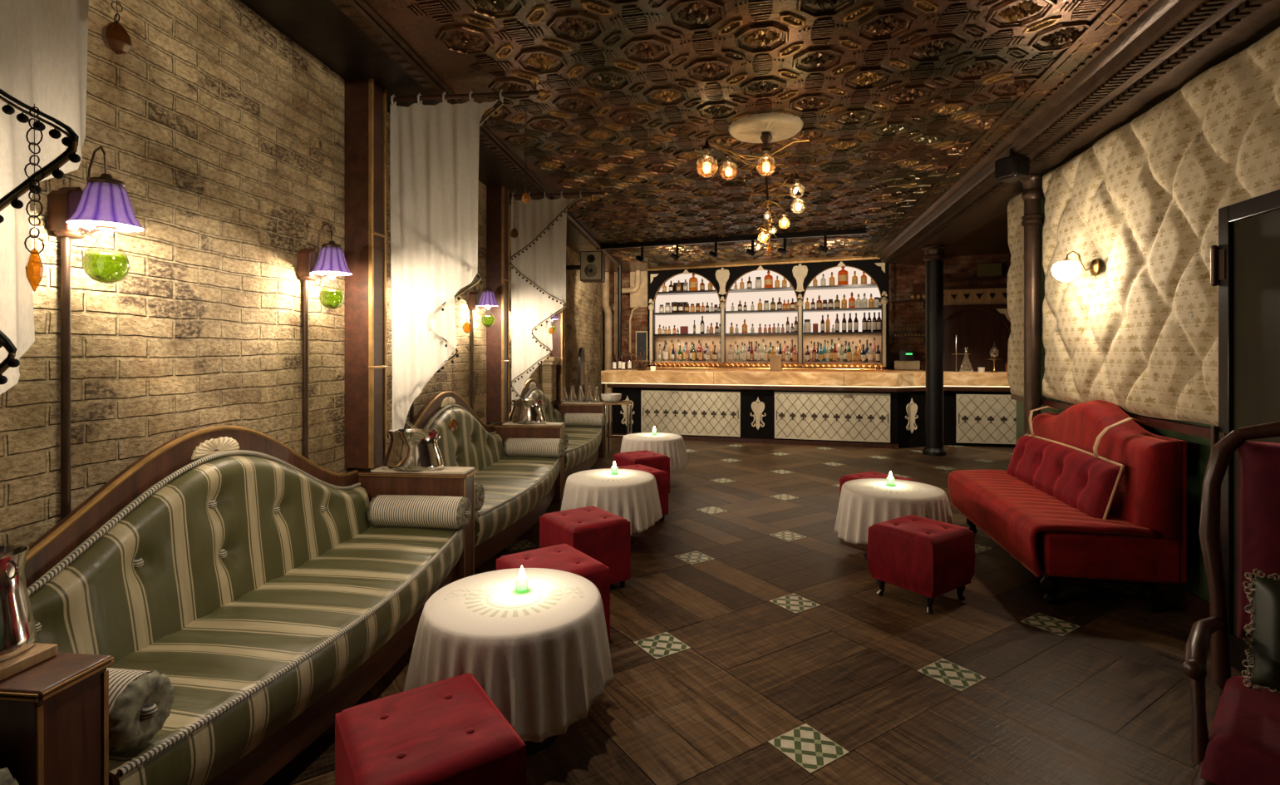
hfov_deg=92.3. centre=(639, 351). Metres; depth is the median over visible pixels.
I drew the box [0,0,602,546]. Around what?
wall
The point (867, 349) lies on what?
glass bottle
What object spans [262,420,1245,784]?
floor
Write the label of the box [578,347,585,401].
screen
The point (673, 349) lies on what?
glass bottle
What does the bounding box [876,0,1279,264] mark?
ceiling beam
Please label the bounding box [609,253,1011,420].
wall
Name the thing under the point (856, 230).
rail
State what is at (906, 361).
cash register
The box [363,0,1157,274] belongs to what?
ceiling
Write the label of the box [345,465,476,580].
cabinet
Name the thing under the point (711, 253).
track spotlight
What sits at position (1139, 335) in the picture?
wall panel
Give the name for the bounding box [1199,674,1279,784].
seat cushion
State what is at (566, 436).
bolster cushion
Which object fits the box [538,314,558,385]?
wall lamp
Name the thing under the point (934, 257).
column
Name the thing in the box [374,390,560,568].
sofa
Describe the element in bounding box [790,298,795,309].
glass bottle
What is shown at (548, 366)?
brick pier
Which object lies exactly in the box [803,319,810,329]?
glass jar
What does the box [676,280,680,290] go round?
glass bottle
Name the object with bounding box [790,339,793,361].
glass bottle
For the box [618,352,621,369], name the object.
glass bottle
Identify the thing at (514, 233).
crystal pendant
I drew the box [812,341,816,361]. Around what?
glass bottle
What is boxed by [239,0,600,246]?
ceiling beam
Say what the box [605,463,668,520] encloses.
stool
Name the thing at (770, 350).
glass bottle
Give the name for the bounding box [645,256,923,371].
bar
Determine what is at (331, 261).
wall lamp
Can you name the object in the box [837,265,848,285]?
glass bottle
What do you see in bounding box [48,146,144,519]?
wall lamp
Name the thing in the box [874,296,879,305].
glass bottle
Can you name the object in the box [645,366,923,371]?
countertop
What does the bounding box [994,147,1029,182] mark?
speaker
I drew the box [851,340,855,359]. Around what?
glass bottle
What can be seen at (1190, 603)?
baseboard
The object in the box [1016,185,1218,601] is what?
wall
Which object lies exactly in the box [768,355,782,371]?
holder
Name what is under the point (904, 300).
wall shelf
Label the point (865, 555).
cocktail table
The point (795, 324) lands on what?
glass bottle
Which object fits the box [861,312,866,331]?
glass bottle
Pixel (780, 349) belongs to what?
glass bottle
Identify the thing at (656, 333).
shelf
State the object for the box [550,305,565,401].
trim
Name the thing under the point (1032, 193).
column
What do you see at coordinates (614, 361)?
glass bottle
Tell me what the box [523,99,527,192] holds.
crystal pendant
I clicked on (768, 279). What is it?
glass bottle
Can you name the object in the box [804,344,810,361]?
glass bottle
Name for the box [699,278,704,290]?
glass bottle
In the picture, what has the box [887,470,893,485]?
votive candle
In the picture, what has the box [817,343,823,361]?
glass bottle
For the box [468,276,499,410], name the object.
wall lamp
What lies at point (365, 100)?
pillar
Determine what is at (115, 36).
crystal pendant
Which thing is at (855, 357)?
glass bottle
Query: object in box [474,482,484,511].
bolster cushion
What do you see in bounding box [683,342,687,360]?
glass bottle
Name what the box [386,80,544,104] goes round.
curtain rod
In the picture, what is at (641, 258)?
track spotlight
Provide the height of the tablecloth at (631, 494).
0.356 m
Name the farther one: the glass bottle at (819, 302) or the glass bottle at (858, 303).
the glass bottle at (819, 302)
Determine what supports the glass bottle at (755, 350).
on the bar
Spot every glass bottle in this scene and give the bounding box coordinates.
[612,354,616,369]
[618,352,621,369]
[621,354,625,369]
[627,352,631,369]
[663,339,667,360]
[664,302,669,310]
[664,342,668,359]
[669,280,673,291]
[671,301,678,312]
[671,343,674,360]
[672,324,676,333]
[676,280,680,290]
[677,344,682,360]
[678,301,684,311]
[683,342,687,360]
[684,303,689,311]
[689,273,698,290]
[689,341,693,360]
[691,343,696,360]
[693,320,695,333]
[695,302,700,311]
[696,339,699,360]
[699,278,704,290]
[699,343,703,360]
[700,301,704,311]
[700,315,704,333]
[704,342,708,360]
[705,301,708,311]
[705,345,709,361]
[708,322,713,333]
[712,344,717,361]
[713,304,718,310]
[714,321,718,333]
[728,344,732,359]
[738,300,742,310]
[742,319,747,333]
[742,343,747,361]
[743,301,747,310]
[747,275,752,288]
[747,341,750,361]
[749,341,753,361]
[753,340,758,361]
[755,276,761,285]
[756,343,760,359]
[761,339,765,358]
[763,270,772,287]
[763,300,768,308]
[763,344,767,359]
[768,324,771,332]
[768,341,772,361]
[770,297,775,310]
[777,296,782,309]
[778,342,782,361]
[782,299,786,309]
[782,340,787,358]
[785,316,789,332]
[785,345,789,359]
[786,299,790,309]
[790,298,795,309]
[790,323,793,332]
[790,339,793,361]
[792,344,797,359]
[793,315,797,332]
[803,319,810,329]
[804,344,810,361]
[810,298,815,308]
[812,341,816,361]
[816,295,822,308]
[816,341,819,361]
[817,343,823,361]
[820,315,824,331]
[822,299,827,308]
[822,339,827,361]
[825,314,830,331]
[826,340,829,358]
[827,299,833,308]
[829,271,834,284]
[829,339,833,361]
[832,343,837,361]
[834,294,840,308]
[835,313,839,331]
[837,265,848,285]
[839,344,843,361]
[841,294,846,306]
[841,313,846,331]
[842,340,846,361]
[846,341,851,362]
[847,313,852,331]
[848,291,855,307]
[851,270,857,283]
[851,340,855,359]
[853,312,858,331]
[853,345,858,362]
[856,294,861,307]
[856,339,861,359]
[860,344,866,362]
[861,271,866,284]
[861,293,866,305]
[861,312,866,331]
[865,339,869,361]
[866,312,871,331]
[867,343,872,359]
[868,293,873,305]
[871,311,876,331]
[872,337,875,362]
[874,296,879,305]
[875,344,880,362]
[876,311,881,331]
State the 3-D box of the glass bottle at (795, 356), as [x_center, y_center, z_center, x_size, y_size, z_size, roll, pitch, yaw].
[2.848,0.029,11.301,0.097,0.311,0.097,0,0,22]
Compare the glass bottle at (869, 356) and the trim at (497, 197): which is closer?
the trim at (497, 197)
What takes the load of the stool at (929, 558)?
on the floor
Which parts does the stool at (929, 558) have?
leg, leg, leg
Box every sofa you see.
[24,425,464,784]
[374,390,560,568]
[497,378,602,484]
[948,399,1186,611]
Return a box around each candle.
[515,565,528,591]
[611,461,616,472]
[650,365,655,370]
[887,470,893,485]
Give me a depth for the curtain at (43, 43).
1.41 m
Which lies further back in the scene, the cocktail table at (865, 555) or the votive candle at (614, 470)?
the votive candle at (614, 470)
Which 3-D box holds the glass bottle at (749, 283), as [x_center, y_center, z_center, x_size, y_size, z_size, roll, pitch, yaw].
[2.063,-1.299,11.602,0.096,0.238,0.097,0,0,22]
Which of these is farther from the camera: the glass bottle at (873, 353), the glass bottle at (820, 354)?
the glass bottle at (820, 354)
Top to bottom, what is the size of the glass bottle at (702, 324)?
0.345 m
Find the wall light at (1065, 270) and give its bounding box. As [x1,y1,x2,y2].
[1051,250,1099,281]
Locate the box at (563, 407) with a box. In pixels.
[551,402,604,457]
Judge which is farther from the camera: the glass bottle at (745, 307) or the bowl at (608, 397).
the glass bottle at (745, 307)
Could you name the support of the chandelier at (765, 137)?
hanging from the ceiling medallion
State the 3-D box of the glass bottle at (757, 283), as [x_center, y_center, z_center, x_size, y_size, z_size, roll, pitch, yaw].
[2.221,-1.291,11.539,0.124,0.220,0.124,0,0,22]
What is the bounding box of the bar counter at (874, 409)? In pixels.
[600,367,1016,448]
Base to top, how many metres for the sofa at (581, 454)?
1.136 m
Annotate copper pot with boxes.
[1004,363,1007,372]
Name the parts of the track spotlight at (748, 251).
stem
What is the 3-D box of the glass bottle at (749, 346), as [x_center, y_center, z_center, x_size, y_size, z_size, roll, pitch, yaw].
[2.087,-0.006,11.733,0.087,0.382,0.088,0,0,22]
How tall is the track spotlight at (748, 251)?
0.228 m
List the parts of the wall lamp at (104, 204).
wire arm, lamp shade, bulb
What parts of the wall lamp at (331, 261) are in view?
wire arm, lamp shade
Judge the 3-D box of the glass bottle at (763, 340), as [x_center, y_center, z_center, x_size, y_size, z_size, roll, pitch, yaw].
[2.334,-0.025,11.634,0.097,0.420,0.097,0,0,22]
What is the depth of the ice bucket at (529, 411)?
5.99 m
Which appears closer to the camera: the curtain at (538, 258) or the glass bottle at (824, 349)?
the curtain at (538, 258)
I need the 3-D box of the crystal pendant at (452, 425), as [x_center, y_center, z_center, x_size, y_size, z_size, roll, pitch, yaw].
[-1.202,-0.565,3.952,0.064,2.150,0.028,0,0,-17]
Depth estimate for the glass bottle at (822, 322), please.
11.09 m
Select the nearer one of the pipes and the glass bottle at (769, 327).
the glass bottle at (769, 327)
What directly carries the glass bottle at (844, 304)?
on the bar
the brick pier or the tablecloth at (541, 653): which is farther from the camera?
the brick pier
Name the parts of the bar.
panel, arch trim, arch trim, gilt cornice, backlit panel, panel, arch trim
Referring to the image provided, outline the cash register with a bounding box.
[894,350,920,369]
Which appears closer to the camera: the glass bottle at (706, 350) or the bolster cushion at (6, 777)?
the bolster cushion at (6, 777)
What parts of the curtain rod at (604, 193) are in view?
rod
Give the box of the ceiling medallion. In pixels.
[728,112,803,142]
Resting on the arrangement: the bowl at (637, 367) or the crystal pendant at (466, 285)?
the bowl at (637, 367)
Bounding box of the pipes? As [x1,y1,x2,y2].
[602,270,641,422]
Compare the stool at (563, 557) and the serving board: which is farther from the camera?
the stool at (563, 557)
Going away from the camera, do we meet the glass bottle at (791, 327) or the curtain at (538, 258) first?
the curtain at (538, 258)
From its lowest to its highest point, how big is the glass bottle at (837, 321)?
0.327 m
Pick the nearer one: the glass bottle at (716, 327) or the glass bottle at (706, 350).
the glass bottle at (716, 327)
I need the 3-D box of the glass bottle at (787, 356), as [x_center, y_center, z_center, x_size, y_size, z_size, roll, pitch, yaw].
[2.724,0.036,11.351,0.097,0.297,0.097,0,0,22]
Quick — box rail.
[596,227,866,250]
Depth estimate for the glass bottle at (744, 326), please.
11.60 m
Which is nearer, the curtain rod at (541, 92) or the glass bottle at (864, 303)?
the curtain rod at (541, 92)
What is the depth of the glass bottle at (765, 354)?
11.46 m
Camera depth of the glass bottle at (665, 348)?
12.34 m
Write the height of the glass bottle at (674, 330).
0.174 m
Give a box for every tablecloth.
[403,567,615,742]
[561,467,662,535]
[620,432,688,472]
[834,477,954,544]
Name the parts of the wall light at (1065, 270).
lamp shade, arm, wall plate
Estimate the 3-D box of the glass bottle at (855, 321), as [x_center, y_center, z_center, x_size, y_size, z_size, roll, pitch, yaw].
[3.830,-0.518,10.901,0.078,0.334,0.079,0,0,22]
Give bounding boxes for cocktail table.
[523,733,560,755]
[863,551,867,561]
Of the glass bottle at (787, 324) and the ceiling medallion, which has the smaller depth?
the ceiling medallion
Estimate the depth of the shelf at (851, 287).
11.46 m
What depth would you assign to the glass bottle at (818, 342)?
11.24 m
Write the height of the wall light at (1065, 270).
0.219 m
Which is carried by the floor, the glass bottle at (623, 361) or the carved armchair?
the carved armchair
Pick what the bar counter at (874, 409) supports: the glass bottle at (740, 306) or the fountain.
the fountain
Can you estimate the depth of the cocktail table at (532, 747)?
2.25 m
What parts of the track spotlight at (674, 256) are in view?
stem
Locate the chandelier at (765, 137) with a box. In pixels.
[695,131,818,249]
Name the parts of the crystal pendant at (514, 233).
chain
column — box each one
[921,245,947,456]
[1020,173,1043,435]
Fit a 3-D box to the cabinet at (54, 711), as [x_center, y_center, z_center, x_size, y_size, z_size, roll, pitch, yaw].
[-1.621,1.083,1.410,0.750,0.735,0.166,0,0,6]
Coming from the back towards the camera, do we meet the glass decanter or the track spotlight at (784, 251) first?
the glass decanter
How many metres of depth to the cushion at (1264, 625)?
1.97 m
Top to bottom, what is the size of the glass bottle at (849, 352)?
0.360 m
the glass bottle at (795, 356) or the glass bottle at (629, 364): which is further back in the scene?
the glass bottle at (795, 356)
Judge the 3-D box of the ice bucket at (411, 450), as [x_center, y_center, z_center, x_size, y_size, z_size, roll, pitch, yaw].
[-1.361,0.587,3.698,0.374,0.226,0.187,0,0,6]
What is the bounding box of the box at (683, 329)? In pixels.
[679,325,688,333]
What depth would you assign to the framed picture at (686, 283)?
12.26 m
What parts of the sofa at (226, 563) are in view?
frame, backrest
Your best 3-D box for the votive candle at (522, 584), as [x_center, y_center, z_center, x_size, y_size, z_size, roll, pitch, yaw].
[-0.468,0.896,2.437,0.052,0.100,0.052,0,0,12]
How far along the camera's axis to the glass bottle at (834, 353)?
11.02 m
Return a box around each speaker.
[566,251,605,282]
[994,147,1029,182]
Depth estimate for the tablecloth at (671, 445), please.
6.67 m
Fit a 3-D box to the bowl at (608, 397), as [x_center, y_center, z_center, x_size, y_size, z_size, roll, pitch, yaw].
[-0.397,0.641,8.512,0.280,0.115,0.280,0,0,12]
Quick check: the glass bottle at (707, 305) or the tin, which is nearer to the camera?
the tin
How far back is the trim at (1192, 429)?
3.61 m
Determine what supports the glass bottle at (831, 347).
on the bar
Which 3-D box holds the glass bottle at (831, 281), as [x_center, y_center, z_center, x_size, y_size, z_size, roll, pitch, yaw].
[3.449,-1.305,11.052,0.101,0.250,0.102,0,0,22]
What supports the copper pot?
on the bar counter at (874, 409)
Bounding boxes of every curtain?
[0,0,88,393]
[390,88,503,429]
[508,190,581,412]
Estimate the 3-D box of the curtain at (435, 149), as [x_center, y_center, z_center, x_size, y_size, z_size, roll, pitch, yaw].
[-1.197,-0.475,3.790,0.724,2.251,0.084,0,0,6]
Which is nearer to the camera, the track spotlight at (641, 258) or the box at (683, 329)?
the track spotlight at (641, 258)
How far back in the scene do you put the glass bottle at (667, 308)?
12.15 m
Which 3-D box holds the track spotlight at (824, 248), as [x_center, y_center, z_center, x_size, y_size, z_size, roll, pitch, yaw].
[2.469,-1.445,8.290,0.137,0.228,0.071,0,0,2]
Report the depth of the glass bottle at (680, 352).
12.08 m
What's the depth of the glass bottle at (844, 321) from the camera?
10.95 m
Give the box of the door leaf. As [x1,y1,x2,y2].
[1210,189,1279,678]
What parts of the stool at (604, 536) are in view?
leg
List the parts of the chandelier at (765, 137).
flask bulb, stem, chain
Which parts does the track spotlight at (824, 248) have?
stem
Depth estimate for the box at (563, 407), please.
8.42 m
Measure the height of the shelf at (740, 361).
0.030 m
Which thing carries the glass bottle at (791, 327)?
on the bar
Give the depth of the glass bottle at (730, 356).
11.70 m
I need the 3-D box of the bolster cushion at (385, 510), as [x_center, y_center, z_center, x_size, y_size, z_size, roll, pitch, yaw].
[-1.251,0.910,3.498,0.588,0.182,0.181,0,0,6]
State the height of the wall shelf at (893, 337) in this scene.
0.160 m
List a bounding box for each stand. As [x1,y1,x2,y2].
[604,400,631,457]
[951,334,969,372]
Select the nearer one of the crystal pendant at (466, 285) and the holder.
the crystal pendant at (466, 285)
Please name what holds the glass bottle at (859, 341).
on the bar
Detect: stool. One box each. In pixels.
[334,672,526,784]
[496,543,610,640]
[539,505,630,586]
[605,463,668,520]
[613,450,669,492]
[839,471,917,497]
[866,514,974,613]
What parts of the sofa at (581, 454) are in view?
frame, backrest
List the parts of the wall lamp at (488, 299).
wire arm, lamp shade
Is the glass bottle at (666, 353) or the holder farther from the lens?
the glass bottle at (666, 353)
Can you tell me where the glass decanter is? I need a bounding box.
[959,347,973,372]
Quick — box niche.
[629,270,648,369]
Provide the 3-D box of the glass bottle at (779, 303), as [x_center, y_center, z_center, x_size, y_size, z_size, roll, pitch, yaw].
[2.584,-0.889,11.395,0.096,0.238,0.097,0,0,22]
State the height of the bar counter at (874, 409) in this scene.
1.177 m
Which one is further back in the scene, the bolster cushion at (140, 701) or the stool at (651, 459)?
the stool at (651, 459)
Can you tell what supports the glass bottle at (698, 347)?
on the bar
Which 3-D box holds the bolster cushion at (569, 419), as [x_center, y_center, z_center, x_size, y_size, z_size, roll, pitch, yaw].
[-0.741,0.910,8.216,0.588,0.182,0.181,0,0,6]
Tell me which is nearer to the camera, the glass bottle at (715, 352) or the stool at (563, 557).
the stool at (563, 557)
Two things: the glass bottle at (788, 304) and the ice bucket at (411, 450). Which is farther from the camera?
the glass bottle at (788, 304)
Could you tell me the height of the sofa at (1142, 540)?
1.125 m
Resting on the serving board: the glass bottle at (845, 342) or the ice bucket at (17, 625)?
the ice bucket at (17, 625)
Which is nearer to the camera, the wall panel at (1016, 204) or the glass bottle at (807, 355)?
the wall panel at (1016, 204)
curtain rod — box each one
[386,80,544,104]
[508,185,607,198]
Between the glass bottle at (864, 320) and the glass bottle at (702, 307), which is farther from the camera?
the glass bottle at (702, 307)
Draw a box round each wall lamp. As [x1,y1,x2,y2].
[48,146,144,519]
[297,222,352,458]
[409,401,413,423]
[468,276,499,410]
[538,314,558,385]
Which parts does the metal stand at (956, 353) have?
rod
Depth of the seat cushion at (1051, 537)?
3.49 m
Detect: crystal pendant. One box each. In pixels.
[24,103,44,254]
[100,0,132,54]
[448,100,457,430]
[464,285,468,321]
[510,165,518,238]
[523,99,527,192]
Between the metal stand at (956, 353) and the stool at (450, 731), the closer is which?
the stool at (450, 731)
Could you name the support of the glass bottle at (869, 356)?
on the bar
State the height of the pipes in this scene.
3.088 m
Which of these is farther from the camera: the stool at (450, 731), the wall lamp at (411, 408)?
the wall lamp at (411, 408)
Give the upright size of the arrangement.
0.385 m
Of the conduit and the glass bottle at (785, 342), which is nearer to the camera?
the conduit
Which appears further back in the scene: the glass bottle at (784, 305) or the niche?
the niche
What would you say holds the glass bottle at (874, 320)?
on the bar
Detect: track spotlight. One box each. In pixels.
[635,246,644,261]
[669,244,679,260]
[708,242,718,258]
[745,240,755,255]
[777,238,787,255]
[817,236,828,252]
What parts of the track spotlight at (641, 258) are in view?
stem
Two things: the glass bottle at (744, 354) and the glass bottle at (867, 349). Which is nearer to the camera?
the glass bottle at (867, 349)
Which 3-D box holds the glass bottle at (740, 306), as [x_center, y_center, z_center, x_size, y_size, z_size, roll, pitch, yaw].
[1.896,-0.872,11.669,0.082,0.202,0.082,0,0,22]
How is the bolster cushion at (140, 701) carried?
on the sofa at (226, 563)
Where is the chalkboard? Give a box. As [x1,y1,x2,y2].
[635,330,647,361]
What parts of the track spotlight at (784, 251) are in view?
stem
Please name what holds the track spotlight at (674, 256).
attached to the rail
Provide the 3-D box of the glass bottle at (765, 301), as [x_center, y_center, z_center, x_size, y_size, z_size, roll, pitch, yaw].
[2.361,-0.862,11.484,0.103,0.184,0.103,0,0,22]
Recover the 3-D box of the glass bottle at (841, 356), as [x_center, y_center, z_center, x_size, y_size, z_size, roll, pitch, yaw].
[3.611,0.029,10.999,0.069,0.310,0.070,0,0,22]
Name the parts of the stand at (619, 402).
leg, leg, rail, leg, leg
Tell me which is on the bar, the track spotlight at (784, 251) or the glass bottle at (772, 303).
the glass bottle at (772, 303)
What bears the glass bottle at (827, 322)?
on the bar
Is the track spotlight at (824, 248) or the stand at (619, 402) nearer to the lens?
the track spotlight at (824, 248)
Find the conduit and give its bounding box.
[551,196,620,266]
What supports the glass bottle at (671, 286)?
on the bar
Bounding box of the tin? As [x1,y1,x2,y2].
[812,323,817,332]
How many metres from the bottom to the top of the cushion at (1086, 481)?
0.591 m
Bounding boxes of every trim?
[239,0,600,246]
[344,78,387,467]
[486,185,509,422]
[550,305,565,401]
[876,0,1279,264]
[1010,393,1210,438]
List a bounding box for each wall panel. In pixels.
[1007,192,1023,397]
[1042,26,1279,426]
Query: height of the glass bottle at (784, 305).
0.190 m
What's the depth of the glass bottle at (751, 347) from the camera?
11.57 m
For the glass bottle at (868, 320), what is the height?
0.342 m
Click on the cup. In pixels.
(980, 369)
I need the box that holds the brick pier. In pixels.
[541,356,561,401]
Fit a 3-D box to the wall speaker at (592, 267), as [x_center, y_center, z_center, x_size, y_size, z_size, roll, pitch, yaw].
[-0.860,-1.220,8.883,0.680,0.420,0.302,0,0,6]
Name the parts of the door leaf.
panel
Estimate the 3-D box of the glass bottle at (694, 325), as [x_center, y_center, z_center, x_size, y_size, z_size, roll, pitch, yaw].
[1.062,-0.484,12.000,0.048,0.266,0.049,0,0,22]
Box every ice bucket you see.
[0,544,36,662]
[383,428,443,471]
[508,398,546,423]
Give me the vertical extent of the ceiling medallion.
0.050 m
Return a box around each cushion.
[0,767,19,784]
[106,667,173,752]
[367,493,471,529]
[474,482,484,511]
[503,437,565,457]
[562,413,605,426]
[564,432,568,450]
[948,469,1156,576]
[1007,405,1147,519]
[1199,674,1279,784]
[1241,568,1279,692]
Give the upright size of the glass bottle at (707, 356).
0.292 m
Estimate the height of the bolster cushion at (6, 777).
0.182 m
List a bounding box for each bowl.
[600,393,621,402]
[634,366,647,369]
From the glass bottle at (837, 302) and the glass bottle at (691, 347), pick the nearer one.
the glass bottle at (837, 302)
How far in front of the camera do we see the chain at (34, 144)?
1.34 m
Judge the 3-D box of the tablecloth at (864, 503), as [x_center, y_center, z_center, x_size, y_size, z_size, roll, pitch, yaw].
[1.752,1.124,4.296,0.770,0.353,0.775,0,0,-32]
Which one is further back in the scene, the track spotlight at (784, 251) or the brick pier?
the track spotlight at (784, 251)
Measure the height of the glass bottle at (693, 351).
0.346 m
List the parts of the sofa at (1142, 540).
leg, leg, backrest, seat, panel, leg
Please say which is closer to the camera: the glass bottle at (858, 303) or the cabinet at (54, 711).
the cabinet at (54, 711)
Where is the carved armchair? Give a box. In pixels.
[1181,420,1279,784]
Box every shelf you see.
[654,306,881,315]
[654,331,881,335]
[654,360,881,364]
[657,283,877,295]
[891,299,925,310]
[891,335,925,345]
[943,275,1007,280]
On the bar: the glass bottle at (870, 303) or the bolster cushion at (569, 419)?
the glass bottle at (870, 303)
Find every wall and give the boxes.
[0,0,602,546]
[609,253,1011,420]
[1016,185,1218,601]
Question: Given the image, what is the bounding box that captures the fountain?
[988,341,999,372]
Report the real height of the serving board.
0.026 m
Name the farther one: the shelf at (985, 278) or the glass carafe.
the shelf at (985, 278)
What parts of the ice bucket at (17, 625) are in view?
handle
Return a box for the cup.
[977,367,984,372]
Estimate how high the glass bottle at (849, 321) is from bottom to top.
0.334 m
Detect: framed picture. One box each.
[671,301,688,311]
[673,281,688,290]
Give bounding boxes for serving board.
[0,642,57,680]
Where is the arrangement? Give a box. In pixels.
[628,348,655,369]
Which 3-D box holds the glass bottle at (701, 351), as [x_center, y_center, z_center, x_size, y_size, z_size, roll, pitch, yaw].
[1.184,0.008,11.962,0.087,0.353,0.088,0,0,22]
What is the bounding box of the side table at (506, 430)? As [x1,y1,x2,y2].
[488,421,565,502]
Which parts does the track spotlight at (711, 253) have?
stem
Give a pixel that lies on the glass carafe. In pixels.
(570, 386)
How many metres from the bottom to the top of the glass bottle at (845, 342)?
0.384 m
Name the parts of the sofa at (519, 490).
frame, backrest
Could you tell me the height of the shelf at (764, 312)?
0.035 m
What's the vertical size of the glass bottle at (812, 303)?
0.202 m
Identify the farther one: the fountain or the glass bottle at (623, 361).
the glass bottle at (623, 361)
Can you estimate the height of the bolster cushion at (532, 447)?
0.182 m
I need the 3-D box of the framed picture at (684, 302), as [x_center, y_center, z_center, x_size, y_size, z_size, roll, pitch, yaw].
[0.791,-0.880,12.292,0.340,0.220,0.020,0,0,22]
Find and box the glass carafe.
[567,385,575,402]
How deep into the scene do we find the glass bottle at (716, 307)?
11.81 m
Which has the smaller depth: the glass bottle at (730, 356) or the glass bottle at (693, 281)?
the glass bottle at (730, 356)
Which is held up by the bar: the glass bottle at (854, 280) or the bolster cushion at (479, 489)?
the glass bottle at (854, 280)
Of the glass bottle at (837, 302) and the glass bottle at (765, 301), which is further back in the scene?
the glass bottle at (765, 301)
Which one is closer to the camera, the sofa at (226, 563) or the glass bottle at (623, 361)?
the sofa at (226, 563)
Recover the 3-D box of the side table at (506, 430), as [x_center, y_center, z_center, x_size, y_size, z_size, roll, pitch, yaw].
[-1.119,1.075,6.053,0.750,0.750,0.166,0,0,6]
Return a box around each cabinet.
[0,652,113,784]
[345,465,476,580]
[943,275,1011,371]
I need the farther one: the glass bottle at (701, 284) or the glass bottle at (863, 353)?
the glass bottle at (701, 284)
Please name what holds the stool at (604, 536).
on the floor
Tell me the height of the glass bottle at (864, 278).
0.261 m
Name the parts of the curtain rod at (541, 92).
rod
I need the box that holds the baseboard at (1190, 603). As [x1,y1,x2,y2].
[1158,583,1210,620]
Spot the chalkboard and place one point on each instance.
(641, 336)
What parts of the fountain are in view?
stem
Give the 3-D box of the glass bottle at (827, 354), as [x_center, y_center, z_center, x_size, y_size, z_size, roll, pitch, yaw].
[3.388,-0.007,11.087,0.069,0.383,0.070,0,0,22]
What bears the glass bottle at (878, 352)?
on the bar
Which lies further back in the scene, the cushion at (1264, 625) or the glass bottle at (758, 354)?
the glass bottle at (758, 354)
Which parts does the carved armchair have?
leg, arm, seat rail, leg, backrest, crest rail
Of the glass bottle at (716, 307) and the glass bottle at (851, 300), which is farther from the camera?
the glass bottle at (716, 307)
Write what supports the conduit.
attached to the ceiling
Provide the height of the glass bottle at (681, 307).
0.202 m
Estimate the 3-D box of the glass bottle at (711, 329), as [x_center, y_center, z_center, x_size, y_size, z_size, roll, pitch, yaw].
[1.378,-0.452,11.874,0.078,0.203,0.079,0,0,22]
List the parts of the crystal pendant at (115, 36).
chain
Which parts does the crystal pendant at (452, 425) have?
chain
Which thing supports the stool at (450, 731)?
on the floor
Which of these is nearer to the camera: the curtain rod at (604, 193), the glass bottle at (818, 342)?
the curtain rod at (604, 193)
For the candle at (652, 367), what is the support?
on the bar counter at (874, 409)
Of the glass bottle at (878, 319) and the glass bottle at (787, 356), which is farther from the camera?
the glass bottle at (787, 356)
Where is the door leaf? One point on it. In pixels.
(1245, 263)
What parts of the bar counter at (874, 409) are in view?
cream panel, brass rail, wood moulding, cream panel, cream panel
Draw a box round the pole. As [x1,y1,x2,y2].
[617,265,621,369]

